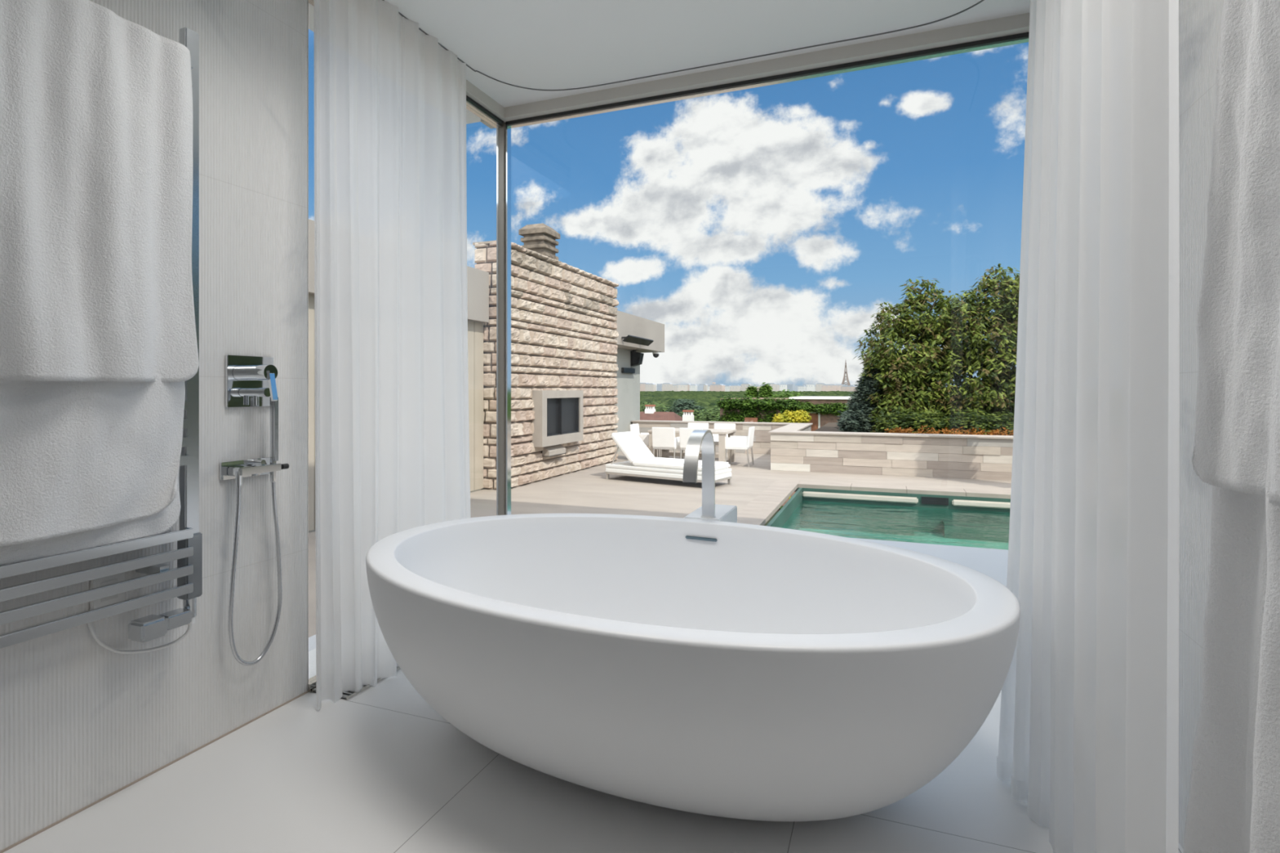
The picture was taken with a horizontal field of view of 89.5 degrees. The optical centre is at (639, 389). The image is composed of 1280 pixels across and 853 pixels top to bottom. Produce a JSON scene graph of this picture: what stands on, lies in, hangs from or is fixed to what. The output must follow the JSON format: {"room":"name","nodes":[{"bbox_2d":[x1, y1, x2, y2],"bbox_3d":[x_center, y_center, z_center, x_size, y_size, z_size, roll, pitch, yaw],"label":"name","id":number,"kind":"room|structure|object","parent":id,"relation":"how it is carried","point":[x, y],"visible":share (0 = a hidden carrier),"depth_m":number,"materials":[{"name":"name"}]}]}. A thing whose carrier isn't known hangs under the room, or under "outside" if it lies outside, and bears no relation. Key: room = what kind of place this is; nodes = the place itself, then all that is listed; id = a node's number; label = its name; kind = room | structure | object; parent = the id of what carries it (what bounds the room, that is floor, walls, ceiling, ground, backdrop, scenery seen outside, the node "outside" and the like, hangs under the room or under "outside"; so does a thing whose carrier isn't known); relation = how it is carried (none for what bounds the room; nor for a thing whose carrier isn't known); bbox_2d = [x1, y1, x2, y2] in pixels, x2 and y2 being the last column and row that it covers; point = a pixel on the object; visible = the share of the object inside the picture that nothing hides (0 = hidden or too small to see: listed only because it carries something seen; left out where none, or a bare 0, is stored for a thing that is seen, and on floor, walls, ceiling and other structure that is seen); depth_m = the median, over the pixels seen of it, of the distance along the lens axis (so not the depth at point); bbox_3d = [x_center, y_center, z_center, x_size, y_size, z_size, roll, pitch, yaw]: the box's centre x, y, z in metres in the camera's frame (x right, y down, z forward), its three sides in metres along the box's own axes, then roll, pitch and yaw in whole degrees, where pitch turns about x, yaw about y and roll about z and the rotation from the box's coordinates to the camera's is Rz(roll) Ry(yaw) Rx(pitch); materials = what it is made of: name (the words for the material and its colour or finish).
{"room":"bathroom","nodes":[
{"label":"bathroom","id":0,"kind":"room"},
{"bbox_2d":[0,0,307,851],"bbox_3d":[-1.976,-0.207,0.678,0.250,2.615,3.663,0,0,21],"label":"wall","id":1,"kind":"structure","parent":0,"point":[82,721],"depth_m":2.03,"materials":[{"name":"tile"}]},
{"bbox_2d":[0,26,202,653],"bbox_3d":[-1.436,-0.151,1.564,0.130,1.768,0.703,0,0,21],"label":"towel radiator","id":2,"kind":"object","parent":1,"relation":"attached to","point":[188,554],"visible":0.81,"depth_m":1.76,"materials":[{"name":"silver metal"}]},
{"bbox_2d":[0,372,185,565],"bbox_3d":[-1.387,0.089,1.511,0.082,0.622,0.644,0,0,21],"label":"towel","id":3,"kind":"object","parent":2,"relation":"hanging from","point":[84,464],"visible":0.66,"depth_m":1.56,"materials":[{"name":"white fabric"}]},
{"bbox_2d":[0,0,199,382],"bbox_3d":[-1.370,-0.491,1.520,0.110,0.944,0.630,0,0,21],"label":"towel","id":4,"kind":"object","parent":2,"relation":"hanging from","point":[96,104],"visible":1,"depth_m":1.57,"materials":[{"name":"white fabric"}]},
{"bbox_2d":[89,572,124,608],"bbox_3d":[-1.432,0.540,1.738,0.014,0.090,0.080,0,0,21],"label":"electrical box","id":5,"kind":"object","parent":1,"relation":"attached to","point":[103,581],"visible":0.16,"depth_m":1.73,"materials":[{"name":"white plastic"}]},
{"bbox_2d":[0,691,308,852],"bbox_3d":[-1.857,1.097,0.633,0.004,0.005,3.663,0,0,21],"label":"trim","id":6,"kind":"structure","parent":1,"relation":"attached to","point":[304,693],"depth_m":1.81,"materials":[{"name":"beige"}]},
{"bbox_2d":[225,355,278,407],"bbox_3d":[-1.231,-0.027,2.107,0.126,0.166,0.166,0,0,21],"label":"shower mixer","id":7,"kind":"object","parent":1,"relation":"attached to","point":[250,380],"visible":0.99,"depth_m":2.09,"materials":[{"name":"silver metal"}]},
{"bbox_2d":[227,397,282,666],"bbox_3d":[-1.244,0.458,2.098,0.027,0.870,0.188,0,0,21],"label":"shower","id":8,"kind":"object","parent":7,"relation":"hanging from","point":[273,404],"visible":0.99,"depth_m":2.14,"materials":[{"name":"silver metal"}]},
{"bbox_2d":[219,457,288,479],"bbox_3d":[-1.259,0.258,2.113,0.071,0.056,0.195,0,0,21],"label":"holder","id":9,"kind":"object","parent":1,"relation":"attached to","point":[260,466],"visible":0.98,"depth_m":2.09,"materials":[{"name":"silver metal"}]},
{"bbox_2d":[307,0,308,684],"bbox_3d":[-1.212,-0.207,2.349,0.011,2.615,0.003,0,0,21],"label":"trim","id":10,"kind":"structure","parent":1,"relation":"attached to","point":[308,0],"depth_m":2.35,"materials":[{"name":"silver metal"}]},
{"bbox_2d":[307,0,503,693],"bbox_3d":[-0.986,-0.180,2.939,0.054,2.560,1.267,0,0,21],"label":"window","id":11,"kind":"structure","parent":1,"relation":"in","point":[472,105],"depth_m":3.32,"materials":[{"name":"silver metal"}]},
{"bbox_2d":[3,648,1183,852],"bbox_3d":[-0.431,1.160,0.693,3.228,0.120,5.190,0,0,21],"label":"floor","id":12,"kind":"structure","parent":0,"point":[377,770],"depth_m":1.69,"materials":[{"name":"white tile"}]},
{"bbox_2d":[312,666,400,700],"bbox_3d":[-0.903,1.094,2.867,0.164,0.010,1.182,0,0,21],"label":"floor vent","id":13,"kind":"object","parent":12,"relation":"in","point":[345,695],"visible":0.05,"depth_m":2.33,"materials":[{"name":"grey metal"}]},
{"bbox_2d":[365,513,1020,822],"bbox_3d":[0.037,0.810,2.012,1.985,0.580,1.236,0,0,25],"label":"bathtub","id":14,"kind":"object","parent":12,"relation":"on","point":[734,670],"visible":1,"depth_m":1.50,"materials":[{"name":"white ceramic"}]},
{"bbox_2d":[682,429,737,522],"bbox_3d":[0.274,0.632,2.754,0.155,0.936,0.597,0,0,21],"label":"faucet","id":15,"kind":"object","parent":12,"relation":"on","point":[708,510],"visible":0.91,"depth_m":2.72,"materials":[{"name":"silver metal"}]},
{"bbox_2d":[496,31,1029,515],"bbox_3d":[0.605,-0.181,3.038,2.958,2.562,0.061,0,0,21],"label":"window","id":16,"kind":"structure","parent":12,"relation":"on","point":[503,134],"depth_m":3.52,"materials":[{"name":"silver metal"}]},
{"bbox_2d":[308,0,1030,124],"bbox_3d":[-0.431,-1.615,0.693,3.228,0.200,5.190,0,0,21],"label":"ceiling","id":17,"kind":"structure","parent":0,"point":[535,44],"depth_m":2.72,"materials":[{"name":"white paint"}]},
{"bbox_2d":[382,0,983,90],"bbox_3d":[0.065,-1.514,2.134,2.262,0.006,1.834,0,0,21],"label":"track","id":18,"kind":"object","parent":17,"relation":"attached to","point":[980,2],"visible":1,"depth_m":2.93,"materials":[{"name":"grey"}]},
{"bbox_2d":[313,0,471,710],"bbox_3d":[-0.933,-0.208,2.640,0.136,2.605,0.939,0,0,21],"label":"curtain","id":19,"kind":"object","parent":18,"relation":"hanging from","point":[391,366],"visible":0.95,"depth_m":2.46,"materials":[{"name":"white fabric"}]},
{"bbox_2d":[996,0,1179,852],"bbox_3d":[0.959,-0.208,1.476,0.154,2.605,0.950,0,0,21],"label":"curtain","id":20,"kind":"object","parent":18,"relation":"hanging from","point":[1089,727],"visible":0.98,"depth_m":1.37,"materials":[{"name":"white fabric"}]},
{"bbox_2d":[766,487,1010,537],"bbox_3d":[4.901,2.555,7.021,7.030,1.690,6.490,0,0,21],"label":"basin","id":21,"kind":"object","parent":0,"point":[786,511],"visible":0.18,"depth_m":10.49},
{"bbox_2d":[737,480,1010,525],"bbox_3d":[4.952,1.678,7.157,7.870,0.064,6.940,0,0,21],"label":"pool coping","id":22,"kind":"object","parent":21,"relation":"on","point":[764,506],"visible":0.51,"depth_m":10.39,"materials":[{"name":"stone"}]},
{"bbox_2d":[782,500,1009,542],"bbox_3d":[4.915,2.467,7.016,6.900,1.085,6.389,0,0,21],"label":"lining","id":23,"kind":"object","parent":21,"relation":"attached to","point":[800,518],"visible":0.13,"depth_m":10.45,"materials":[{"name":"liquid"}]},
{"bbox_2d":[783,500,1009,550],"bbox_3d":[4.901,1.920,7.021,6.970,0.001,6.390,0,0,21],"label":"pool water","id":24,"kind":"object","parent":23,"relation":"in","point":[832,513],"visible":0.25,"depth_m":9.48,"materials":[{"name":"teal liquid"}]},
{"bbox_2d":[798,527,1008,550],"bbox_3d":[4.904,2.705,6.988,7.000,0.790,6.390,0,0,21],"label":"floor","id":25,"kind":"structure","parent":21,"relation":"in","point":[1002,545],"depth_m":10.02,"materials":[{"name":"stone"}]},
{"bbox_2d":[802,491,1010,509],"bbox_3d":[6.018,1.815,9.988,6.850,0.100,0.050,0,0,21],"label":"pool edge","id":26,"kind":"structure","parent":21,"relation":"attached to","point":[805,494],"depth_m":10.68,"materials":[{"name":"beige stone"}]},
{"bbox_2d":[921,496,948,505],"bbox_3d":[4.785,1.808,10.473,0.400,0.115,0.019,0,0,21],"label":"skimmer","id":27,"kind":"object","parent":21,"relation":"attached to","point":[926,500],"visible":1,"depth_m":10.46,"materials":[{"name":"black plastic"}]},
{"bbox_2d":[1178,0,1223,849],"bbox_3d":[0.809,-0.207,-0.094,0.250,2.615,4.200,0,0,21],"label":"wall","id":28,"kind":"structure","parent":0,"point":[1199,20],"depth_m":1.50,"materials":[{"name":"paint"}]},
{"bbox_2d":[466,12,1030,128],"bbox_3d":[0.348,-1.488,2.458,3.028,0.055,1.317,0,0,21],"label":"trim","id":29,"kind":"structure","parent":28,"relation":"attached to","point":[1017,24],"depth_m":2.97,"materials":[{"name":"grey paint"}]},
{"bbox_3d":[0.916,-0.850,0.698,0.114,0.048,0.764,0,0,21],"label":"towel rail","id":30,"kind":"object","parent":28,"relation":"attached to","visible":0},
{"bbox_2d":[1183,324,1279,852],"bbox_3d":[0.874,0.054,0.775,0.108,1.892,0.800,0,0,21],"label":"towel","id":31,"kind":"object","parent":30,"relation":"hanging from","point":[1233,805],"visible":0.61,"depth_m":1.03,"materials":[{"name":"white fabric"}]},
{"bbox_2d":[1191,0,1279,505],"bbox_3d":[0.851,-0.381,0.722,0.153,1.064,0.644,0,0,21],"label":"towel","id":32,"kind":"object","parent":30,"relation":"hanging from","point":[1237,411],"visible":1,"depth_m":0.94,"materials":[{"name":"white fabric"}]},
{"label":"outside","id":33,"kind":"structure","parent":0,"visible":0},
{"bbox_3d":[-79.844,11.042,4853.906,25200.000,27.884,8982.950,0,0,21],"label":"hillside","id":34,"kind":"object","parent":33,"visible":0},
{"bbox_2d":[640,382,648,391],"bbox_3d":[32.235,-16.502,5807.383,110.000,89.000,50.500,0,0,31],"label":"building","id":35,"kind":"structure","parent":34,"relation":"on","point":[642,384],"depth_m":5782.30,"materials":[{"name":"beige"}]},
{"bbox_2d":[644,383,656,391],"bbox_3d":[87.628,-1.767,5317.718,80.000,99.000,40.500,0,0,31],"label":"building","id":36,"kind":"structure","parent":34,"relation":"on","point":[648,387],"depth_m":5300.96,"materials":[{"name":"grey"}]},
{"bbox_2d":[640,400,668,411],"bbox_3d":[0.521,5.798,70.417,9.559,9.135,7.837,0,0,21],"label":"tree","id":37,"kind":"object","parent":34,"relation":"on","point":[642,406],"visible":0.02,"depth_m":70.33,"materials":[{"name":"green plant"}]},
{"bbox_2d":[657,383,662,391],"bbox_3d":[180.517,-2.619,5787.331,45.000,98.000,45.500,0,0,28],"label":"building","id":38,"kind":"structure","parent":34,"relation":"on","point":[659,385],"depth_m":5764.68,"materials":[{"name":"grey"}]},
{"bbox_2d":[655,406,674,412],"bbox_3d":[2.127,5.627,63.501,6.554,7.976,5.011,0,0,21],"label":"tree","id":39,"kind":"object","parent":34,"relation":"on","point":[660,410],"visible":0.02,"depth_m":63.00,"materials":[{"name":"green plant"}]},
{"bbox_2d":[640,404,693,451],"bbox_3d":[0.472,4.640,50.318,9.110,6.920,6.400,0,0,21],"label":"house","id":40,"kind":"structure","parent":34,"relation":"on","point":[650,413],"depth_m":49.25,"materials":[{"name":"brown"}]},
{"bbox_2d":[662,382,672,391],"bbox_3d":[224.505,-4.680,5317.584,80.000,99.000,40.500,0,0,27],"label":"building","id":41,"kind":"structure","parent":34,"relation":"on","point":[665,386],"depth_m":5298.37,"materials":[{"name":"grey"}]},
{"bbox_2d":[672,384,678,391],"bbox_3d":[325.071,3.786,5737.814,80.000,99.000,40.500,0,0,21],"label":"building","id":42,"kind":"structure","parent":34,"relation":"on","point":[674,386],"depth_m":5720.52,"materials":[{"name":"grey"}]},
{"bbox_2d":[677,383,687,391],"bbox_3d":[345.552,3.946,5232.930,80.000,99.000,40.500,0,0,4],"label":"building","id":43,"kind":"structure","parent":34,"relation":"on","point":[681,387],"depth_m":5213.68,"materials":[{"name":"grey"}]},
{"bbox_2d":[663,399,704,416],"bbox_3d":[4.190,5.112,60.548,6.031,8.505,6.446,0,0,21],"label":"cedar","id":44,"kind":"object","parent":34,"relation":"on","point":[683,404],"visible":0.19,"depth_m":59.84,"materials":[{"name":"green plant"}]},
{"bbox_2d":[685,383,690,391],"bbox_3d":[436.460,-9.679,6137.340,110.000,89.000,50.500,0,0,31],"label":"building","id":45,"kind":"structure","parent":34,"relation":"on","point":[688,384],"depth_m":6095.41,"materials":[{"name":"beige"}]},
{"bbox_2d":[689,384,697,391],"bbox_3d":[467.939,3.258,5646.246,60.000,95.000,40.500,0,0,22],"label":"building","id":46,"kind":"structure","parent":34,"relation":"on","point":[692,387],"depth_m":5629.08,"materials":[{"name":"grey"}]},
{"bbox_2d":[679,408,714,419],"bbox_3d":[4.935,5.251,55.924,6.002,7.227,4.854,0,0,21],"label":"tree","id":47,"kind":"object","parent":34,"relation":"on","point":[695,414],"visible":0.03,"depth_m":55.52,"materials":[{"name":"green plant"}]},
{"bbox_2d":[697,385,703,391],"bbox_3d":[487.628,12.777,5207.953,45.000,98.000,45.500,0,0,9],"label":"building","id":48,"kind":"structure","parent":34,"relation":"on","point":[700,388],"depth_m":5186.39,"materials":[{"name":"grey"}]},
{"bbox_2d":[698,383,707,391],"bbox_3d":[591.859,-2.050,6036.034,80.000,99.000,40.500,0,0,31],"label":"building","id":49,"kind":"structure","parent":34,"relation":"on","point":[704,384],"depth_m":6005.31,"materials":[{"name":"grey"}]},
{"bbox_2d":[693,404,719,421],"bbox_3d":[6.272,4.932,53.197,5.803,7.366,4.826,0,0,21],"label":"tree","id":50,"kind":"object","parent":34,"relation":"on","point":[707,415],"visible":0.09,"depth_m":52.47,"materials":[{"name":"green plant"}]},
{"bbox_2d":[708,413,719,421],"bbox_3d":[6.246,4.876,47.953,4.599,6.229,3.978,0,0,21],"label":"tree","id":51,"kind":"object","parent":34,"relation":"on","point":[716,420],"visible":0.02,"depth_m":47.86,"materials":[{"name":"green plant"}]},
{"bbox_2d":[709,384,724,391],"bbox_3d":[614.802,1.412,5135.959,110.000,89.000,50.500,0,0,34],"label":"building","id":52,"kind":"structure","parent":34,"relation":"on","point":[717,388],"depth_m":5112.84,"materials":[{"name":"beige"}]},
{"bbox_2d":[724,385,730,391],"bbox_3d":[758.062,12.150,5573.136,60.000,95.000,40.500,0,0,28],"label":"building","id":53,"kind":"structure","parent":34,"relation":"on","point":[726,387],"depth_m":5555.36,"materials":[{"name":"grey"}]},
{"bbox_2d":[729,385,740,391],"bbox_3d":[750.303,13.680,5098.475,80.000,99.000,40.500,0,0,18],"label":"building","id":54,"kind":"structure","parent":34,"relation":"on","point":[732,388],"depth_m":5080.49,"materials":[{"name":"grey"}]},
{"bbox_2d":[741,383,751,391],"bbox_3d":[898.417,-3.582,5459.873,80.000,99.000,40.500,0,0,30],"label":"building","id":55,"kind":"structure","parent":34,"relation":"on","point":[744,386],"depth_m":5447.91,"materials":[{"name":"grey"}]},
{"bbox_2d":[743,385,759,397],"bbox_3d":[12.155,5.184,70.202,2.540,11.363,2.504,0,0,21],"label":"tree","id":56,"kind":"object","parent":34,"relation":"on","point":[752,391],"visible":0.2,"depth_m":69.86,"materials":[{"name":"green plant"}]},
{"bbox_2d":[746,385,760,391],"bbox_3d":[891.741,12.048,5056.792,110.000,89.000,50.500,0,0,12],"label":"building","id":57,"kind":"structure","parent":34,"relation":"on","point":[757,386],"depth_m":5028.66,"materials":[{"name":"beige"}]},
{"bbox_2d":[756,382,774,397],"bbox_3d":[13.569,5.037,69.732,2.484,11.655,2.645,0,0,21],"label":"tree","id":58,"kind":"object","parent":34,"relation":"on","point":[766,391],"visible":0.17,"depth_m":69.30,"materials":[{"name":"green plant"}]},
{"bbox_2d":[766,382,776,391],"bbox_3d":[1009.953,-1.791,4979.067,80.000,99.000,40.500,0,0,23],"label":"building","id":59,"kind":"structure","parent":34,"relation":"on","point":[773,385],"depth_m":4954.32,"materials":[{"name":"grey"}]},
{"bbox_2d":[776,383,779,391],"bbox_3d":[1218.523,-0.732,5813.332,80.000,99.000,40.500,0,0,13],"label":"building","id":60,"kind":"structure","parent":34,"relation":"on","point":[777,384],"depth_m":5789.36,"materials":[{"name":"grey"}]},
{"bbox_2d":[779,383,786,391],"bbox_3d":[1187.662,0.176,5355.590,60.000,95.000,40.500,0,0,8],"label":"building","id":61,"kind":"structure","parent":34,"relation":"on","point":[782,386],"depth_m":5336.02,"materials":[{"name":"grey"}]},
{"bbox_2d":[715,395,853,511],"bbox_3d":[9.295,3.721,39.579,8.761,6.759,6.204,0,0,21],"label":"house","id":62,"kind":"structure","parent":34,"relation":"on","point":[822,411],"depth_m":37.42,"materials":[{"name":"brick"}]},
{"bbox_2d":[770,389,802,398],"bbox_3d":[16.567,5.669,73.003,7.346,11.391,5.895,0,0,21],"label":"tree","id":63,"kind":"object","parent":34,"relation":"on","point":[787,393],"visible":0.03,"depth_m":72.40,"materials":[{"name":"green plant"}]},
{"bbox_2d":[786,384,795,391],"bbox_3d":[1158.292,7.696,4946.978,45.000,98.000,45.500,0,0,36],"label":"building","id":64,"kind":"structure","parent":34,"relation":"on","point":[791,387],"depth_m":4930.19,"materials":[{"name":"grey"}]},
{"bbox_2d":[771,409,811,499],"bbox_3d":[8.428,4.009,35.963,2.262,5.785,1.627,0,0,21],"label":"shrub","id":65,"kind":"object","parent":34,"relation":"on","point":[798,416],"visible":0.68,"depth_m":35.55,"materials":[{"name":"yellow plant"}]},
{"bbox_2d":[797,385,805,391],"bbox_3d":[1340.839,14.735,5344.384,60.000,95.000,40.500,0,0,23],"label":"building","id":66,"kind":"structure","parent":34,"relation":"on","point":[801,388],"depth_m":5326.91,"materials":[{"name":"grey"}]},
{"bbox_2d":[806,383,814,391],"bbox_3d":[1293.723,1.252,4901.380,60.000,95.000,40.500,0,0,14],"label":"building","id":67,"kind":"structure","parent":34,"relation":"on","point":[810,387],"depth_m":4881.69,"materials":[{"name":"grey"}]},
{"bbox_2d":[815,382,826,391],"bbox_3d":[1477.101,-3.793,5276.076,80.000,99.000,40.500,0,0,22],"label":"building","id":68,"kind":"structure","parent":34,"relation":"on","point":[818,386],"depth_m":5263.56,"materials":[{"name":"grey"}]},
{"bbox_2d":[640,390,1008,413],"bbox_3d":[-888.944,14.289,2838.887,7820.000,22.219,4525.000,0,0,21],"label":"forest canopy","id":69,"kind":"object","parent":34,"relation":"on","point":[704,398],"visible":0.09,"depth_m":996.75,"materials":[{"name":"green plant"}]},
{"bbox_2d":[821,384,837,391],"bbox_3d":[1423.858,4.576,4851.401,110.000,89.000,50.500,0,0,21],"label":"building","id":70,"kind":"structure","parent":34,"relation":"on","point":[824,387],"depth_m":4828.94,"materials":[{"name":"beige"}]},
{"bbox_2d":[835,384,845,391],"bbox_3d":[1623.875,2.654,5231.370,110.000,89.000,50.500,0,0,16],"label":"building","id":71,"kind":"structure","parent":34,"relation":"on","point":[838,385],"depth_m":5209.86,"materials":[{"name":"beige"}]},
{"bbox_2d":[841,362,850,385],"bbox_3d":[2223.602,-166.900,6975.131,140.000,328.000,140.000,0,0,21],"label":"lattice tower","id":72,"kind":"structure","parent":34,"relation":"on","point":[846,370],"depth_m":6956.08,"materials":[{"name":"grey metal"}]},
{"bbox_2d":[840,385,857,391],"bbox_3d":[1543.997,14.643,4766.625,110.000,89.000,50.500,0,0,36],"label":"building","id":73,"kind":"structure","parent":34,"relation":"on","point":[845,388],"depth_m":4743.64,"materials":[{"name":"beige"}]},
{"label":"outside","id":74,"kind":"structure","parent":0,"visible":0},
{"bbox_2d":[814,422,1010,431],"bbox_3d":[9.749,1.540,15.422,10.740,0.920,8.240,0,0,21],"label":"planting bed","id":75,"kind":"object","parent":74,"point":[829,427],"visible":0.09,"depth_m":18.08,"materials":[{"name":"soil"}]},
{"bbox_2d":[835,363,880,432],"bbox_3d":[5.250,0.320,15.525,1.192,1.919,1.258,0,0,21],"label":"spruce","id":76,"kind":"object","parent":75,"relation":"on","point":[852,421],"visible":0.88,"depth_m":15.34,"materials":[{"name":"green plant"}]},
{"bbox_2d":[869,408,959,434],"bbox_3d":[5.943,0.854,13.995,1.901,0.902,1.566,0,0,21],"label":"shrub","id":77,"kind":"object","parent":75,"relation":"on","point":[905,422],"visible":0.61,"depth_m":13.80,"materials":[{"name":"green plant"}]},
{"bbox_2d":[853,276,1004,432],"bbox_3d":[6.974,-0.693,15.499,3.573,4.065,2.900,0,0,21],"label":"cherry tree","id":78,"kind":"object","parent":75,"relation":"on","point":[902,379],"visible":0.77,"depth_m":15.02,"materials":[{"name":"green plant"}]},
{"bbox_2d":[884,425,1013,435],"bbox_3d":[6.151,0.925,12.809,2.441,0.426,0.614,0,0,21],"label":"groundcover","id":79,"kind":"object","parent":75,"relation":"on","point":[897,431],"visible":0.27,"depth_m":12.76,"materials":[{"name":"green plant"}]},
{"bbox_2d":[924,263,1019,431],"bbox_3d":[8.562,-0.829,14.904,4.026,4.199,2.947,0,0,21],"label":"cherry tree","id":80,"kind":"object","parent":75,"relation":"on","point":[1002,323],"visible":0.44,"depth_m":14.57,"materials":[{"name":"green plant"}]},
{"bbox_2d":[934,408,1013,435],"bbox_3d":[7.204,0.851,13.619,1.822,0.880,1.611,0,0,21],"label":"shrub","id":81,"kind":"object","parent":75,"relation":"on","point":[996,422],"visible":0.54,"depth_m":13.37,"materials":[{"name":"green plant"}]},
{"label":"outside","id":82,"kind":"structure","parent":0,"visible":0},
{"bbox_2d":[308,449,1011,637],"bbox_3d":[3.009,1.750,4.537,15.600,0.200,22.620,0,0,21],"label":"terrace","id":83,"kind":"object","parent":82,"point":[588,490],"visible":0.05,"depth_m":10.68,"materials":[{"name":"stone"}]},
{"bbox_2d":[308,218,664,532],"bbox_3d":[-3.722,-0.135,12.114,3.430,3.570,16.000,0,0,21],"label":"building","id":84,"kind":"structure","parent":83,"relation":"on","point":[628,386],"depth_m":10.48,"materials":[{"name":"white paint"}]},
{"bbox_2d":[621,367,635,373],"bbox_3d":[-0.320,-0.520,17.614,0.080,0.140,0.840,0,0,21],"label":"wall lamp","id":85,"kind":"object","parent":84,"relation":"attached to","point":[624,370],"visible":1,"depth_m":17.48,"materials":[{"name":"black plastic"}]},
{"bbox_2d":[630,350,644,366],"bbox_3d":[-0.075,-0.910,17.949,0.300,0.520,0.260,0,0,21],"label":"loudspeaker","id":86,"kind":"object","parent":84,"relation":"attached to","point":[636,358],"visible":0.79,"depth_m":17.86,"materials":[{"name":"black plastic"}]},
{"bbox_2d":[621,334,653,346],"bbox_3d":[-0.074,-1.250,16.531,0.290,0.160,1.750,0,0,21],"label":"patio heater","id":87,"kind":"object","parent":84,"relation":"attached to","point":[630,339],"visible":1,"depth_m":16.34,"materials":[{"name":"black metal"}]},
{"bbox_2d":[652,351,659,357],"bbox_3d":[0.461,-1.010,18.654,0.200,0.180,0.200,0,0,21],"label":"dome camera","id":88,"kind":"object","parent":84,"relation":"attached to","point":[655,353],"visible":1,"depth_m":18.58,"materials":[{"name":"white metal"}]},
{"bbox_2d":[472,222,618,489],"bbox_3d":[-1.603,-0.745,12.834,0.880,4.790,4.796,0,0,21],"label":"fireplace","id":89,"kind":"object","parent":83,"relation":"on","point":[564,349],"visible":0.86,"depth_m":12.04,"materials":[{"name":"stone"}]},
{"bbox_2d":[629,423,659,457],"bbox_3d":[0.112,1.231,15.096,0.563,0.842,0.530,0,0,21],"label":"dining chair","id":90,"kind":"object","parent":83,"relation":"on","point":[644,437],"visible":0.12,"depth_m":14.95,"materials":[{"name":"white fabric"}]},
{"bbox_2d":[308,537,1008,651],"bbox_3d":[2.715,1.380,2.093,8.413,0.540,4.317,0,0,21],"label":"platform","id":91,"kind":"object","parent":83,"relation":"on","point":[992,562],"depth_m":4.32,"materials":[{"name":"white"}]},
{"bbox_2d":[651,426,680,458],"bbox_3d":[0.594,1.231,14.109,0.530,0.842,0.563,0,0,21],"label":"dining chair","id":92,"kind":"object","parent":83,"relation":"on","point":[663,437],"visible":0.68,"depth_m":13.87,"materials":[{"name":"white fabric"}]},
{"bbox_2d":[605,431,731,484],"bbox_3d":[0.482,1.224,11.564,2.200,0.852,0.750,0,0,34],"label":"sun lounger","id":93,"kind":"object","parent":83,"relation":"on","point":[642,463],"visible":0.84,"depth_m":11.51,"materials":[{"name":"white fabric"}]},
{"bbox_2d":[679,427,702,458],"bbox_3d":[1.173,1.231,13.889,0.530,0.842,0.563,0,0,21],"label":"dining chair","id":94,"kind":"object","parent":83,"relation":"on","point":[684,433],"visible":0.34,"depth_m":13.70,"materials":[{"name":"white fabric"}]},
{"bbox_2d":[647,427,736,462],"bbox_3d":[1.198,1.282,14.683,1.800,0.735,1.060,0,0,21],"label":"dining table","id":95,"kind":"object","parent":83,"relation":"on","point":[722,433],"visible":0.52,"depth_m":14.49,"materials":[{"name":"stone"}]},
{"bbox_2d":[681,422,708,460],"bbox_3d":[1.322,1.231,15.461,0.530,0.842,0.563,0,0,21],"label":"dining chair","id":96,"kind":"object","parent":83,"relation":"on","point":[704,425],"visible":0.13,"depth_m":15.67,"materials":[{"name":"white fabric"}]},
{"bbox_2d":[631,420,813,453],"bbox_3d":[2.091,1.256,17.200,4.840,0.788,0.440,0,0,21],"label":"wall","id":97,"kind":"structure","parent":83,"relation":"on","point":[762,438],"depth_m":16.77,"materials":[{"name":"beige stone"}]},
{"bbox_2d":[712,422,735,448],"bbox_3d":[1.939,1.231,15.227,0.530,0.842,0.563,0,0,21],"label":"dining chair","id":98,"kind":"object","parent":83,"relation":"on","point":[721,426],"visible":0.14,"depth_m":15.45,"materials":[{"name":"white fabric"}]},
{"bbox_2d":[724,426,755,466],"bbox_3d":[2.173,1.231,14.066,0.563,0.842,0.530,0,0,21],"label":"dining chair","id":99,"kind":"object","parent":83,"relation":"on","point":[733,442],"visible":0.95,"depth_m":13.86,"materials":[{"name":"white"}]},
{"bbox_2d":[768,423,1013,480],"bbox_3d":[8.472,1.256,12.768,11.240,0.788,3.350,0,0,21],"label":"wall","id":100,"kind":"structure","parent":83,"relation":"on","point":[793,446],"depth_m":12.40,"materials":[{"name":"beige stone"}]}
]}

